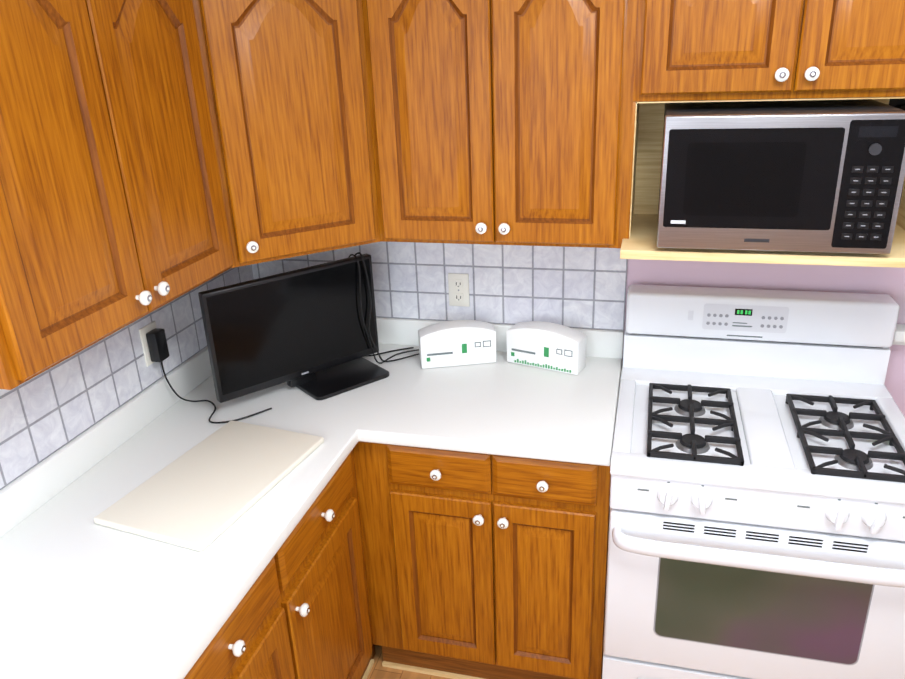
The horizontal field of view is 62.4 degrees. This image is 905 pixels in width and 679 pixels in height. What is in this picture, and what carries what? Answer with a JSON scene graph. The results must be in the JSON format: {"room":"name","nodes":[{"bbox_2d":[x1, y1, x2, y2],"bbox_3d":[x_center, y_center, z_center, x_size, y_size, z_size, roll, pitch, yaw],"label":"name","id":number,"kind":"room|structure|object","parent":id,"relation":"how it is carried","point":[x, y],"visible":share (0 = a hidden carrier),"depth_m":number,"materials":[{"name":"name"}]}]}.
{"room":"kitchen","nodes":[
{"label":"kitchen","id":0,"kind":"room"},
{"bbox_2d":[367,645,450,678],"bbox_3d":[0.581,1.606,1.225,3.700,0.100,3.600,3,23,14],"label":"floor","id":1,"kind":"structure","parent":0,"point":[378,670],"depth_m":2.44,"materials":[{"name":"laminate"}]},
{"bbox_2d":[184,442,379,678],"bbox_3d":[-0.676,0.844,1.940,0.622,0.876,0.976,3,23,14],"label":"base cabinet","id":2,"kind":"object","parent":1,"relation":"on","point":[310,613],"depth_m":1.91,"materials":[{"name":"brown wood"}]},
{"bbox_2d":[0,317,623,678],"bbox_3d":[-0.277,0.285,1.933,1.332,0.134,1.578,3,23,14],"label":"countertop","id":3,"kind":"structure","parent":2,"relation":"on","point":[83,595],"depth_m":1.88,"materials":[{"name":"white laminate"}]},
{"bbox_2d":[94,420,323,551],"bbox_3d":[-0.586,0.343,1.867,0.310,0.017,0.500,7,24,22],"label":"cutting board","id":4,"kind":"object","parent":3,"relation":"on","point":[201,496],"visible":1,"depth_m":1.81,"materials":[{"name":"beige plastic"}]},
{"bbox_2d":[198,252,418,402],"bbox_3d":[-0.363,-0.051,2.321,0.544,0.393,0.598,3,23,14],"label":"tv","id":5,"kind":"object","parent":3,"relation":"on","point":[311,331],"visible":0.94,"depth_m":2.26,"materials":[{"name":"black plastic"}]},
{"bbox_2d":[418,320,496,368],"bbox_3d":[0.016,0.011,2.470,0.250,0.136,0.075,-5,22,-6],"label":"box","id":6,"kind":"object","parent":3,"relation":"on","point":[455,343],"visible":1,"depth_m":2.44,"materials":[{"name":"white plastic"}]},
{"bbox_2d":[507,321,585,374],"bbox_3d":[0.302,0.019,2.421,0.250,0.136,0.075,10,25,29],"label":"box","id":7,"kind":"object","parent":3,"relation":"on","point":[551,346],"visible":0.98,"depth_m":2.38,"materials":[{"name":"white plastic"}]},
{"bbox_2d":[360,442,610,678],"bbox_3d":[0.164,0.594,2.473,0.709,0.876,0.622,3,23,14],"label":"base cabinet","id":8,"kind":"object","parent":1,"relation":"on","point":[451,564],"depth_m":2.17,"materials":[{"name":"brown wood"}]},
{"bbox_2d":[602,284,904,678],"bbox_3d":[0.849,0.527,2.159,0.758,1.182,0.734,3,23,14],"label":"gas range","id":9,"kind":"object","parent":1,"relation":"on","point":[757,507],"visible":1,"depth_m":1.94,"materials":[{"name":"white metal"}]},
{"bbox_2d":[622,259,904,416],"bbox_3d":[0.970,-0.229,2.311,3.700,2.460,0.100,3,23,14],"label":"wall","id":10,"kind":"structure","parent":0,"point":[846,279],"depth_m":2.28,"materials":[{"name":"pink paint"}]},
{"bbox_2d":[0,0,239,389],"bbox_3d":[-0.847,-0.435,1.551,0.333,0.810,0.763,3,23,14],"label":"upper cabinet","id":11,"kind":"object","parent":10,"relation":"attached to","point":[154,154],"depth_m":1.48,"materials":[{"name":"brown wood"}]},
{"bbox_2d":[0,264,255,489],"bbox_3d":[-0.928,0.017,2.004,0.007,0.358,1.578,3,23,14],"label":"tile backsplash","id":12,"kind":"structure","parent":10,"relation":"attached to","point":[48,413],"depth_m":1.95,"materials":[{"name":"white tile"}]},
{"bbox_2d":[139,321,271,423],"bbox_3d":[-0.715,0.091,2.165,0.333,0.270,0.129,3,23,14],"label":"plug adapter","id":13,"kind":"object","parent":12,"relation":"attached to","point":[154,343],"visible":1,"depth_m":2.15,"materials":[{"name":"black plastic"}]},
{"bbox_2d":[200,0,379,265],"bbox_3d":[-0.532,-0.684,2.135,0.625,0.810,0.625,3,23,14],"label":"upper cabinet","id":14,"kind":"object","parent":10,"relation":"attached to","point":[290,77],"depth_m":1.96,"materials":[{"name":"brown wood"}]},
{"bbox_2d":[252,241,627,330],"bbox_3d":[-0.075,-0.234,2.539,1.302,0.358,0.007,3,23,14],"label":"tile backsplash","id":15,"kind":"structure","parent":10,"relation":"attached to","point":[572,287],"depth_m":2.49,"materials":[{"name":"white tile"}]},
{"bbox_2d":[448,273,469,306],"bbox_3d":[0.021,-0.167,2.531,0.072,0.116,0.009,3,23,14],"label":"outlet","id":16,"kind":"object","parent":15,"relation":"attached to","point":[458,285],"visible":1,"depth_m":2.53,"materials":[{"name":"white plastic"}]},
{"bbox_2d":[364,0,647,255],"bbox_3d":[0.154,-0.698,2.101,0.716,0.810,0.333,3,23,14],"label":"upper cabinet","id":17,"kind":"object","parent":10,"relation":"attached to","point":[495,122],"depth_m":1.97,"materials":[{"name":"brown wood"}]},
{"bbox_2d":[620,213,904,268],"bbox_3d":[0.839,-0.278,2.027,0.729,0.024,0.432,3,23,14],"label":"shelf","id":18,"kind":"object","parent":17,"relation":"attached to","point":[640,243],"depth_m":1.87,"materials":[{"name":"beige wood"}]},
{"bbox_2d":[657,98,904,253],"bbox_3d":[0.869,-0.441,1.934,0.637,0.342,0.444,3,23,14],"label":"microwave","id":19,"kind":"object","parent":18,"relation":"on","point":[811,175],"visible":0.98,"depth_m":1.75,"materials":[{"name":"grey plastic"}]},
{"bbox_2d":[640,0,904,107],"bbox_3d":[0.839,-0.833,1.853,0.754,0.428,0.333,3,23,14],"label":"upper cabinet","id":20,"kind":"object","parent":10,"relation":"attached to","point":[695,50],"depth_m":1.76,"materials":[{"name":"brown wood"}]},
{"bbox_2d":[892,324,904,344],"bbox_3d":[1.972,0.032,2.042,1.393,0.060,0.070,3,23,14],"label":"trim","id":21,"kind":"structure","parent":10,"relation":"attached to","point":[899,337],"depth_m":2.18,"materials":[{"name":"white"}]}
]}

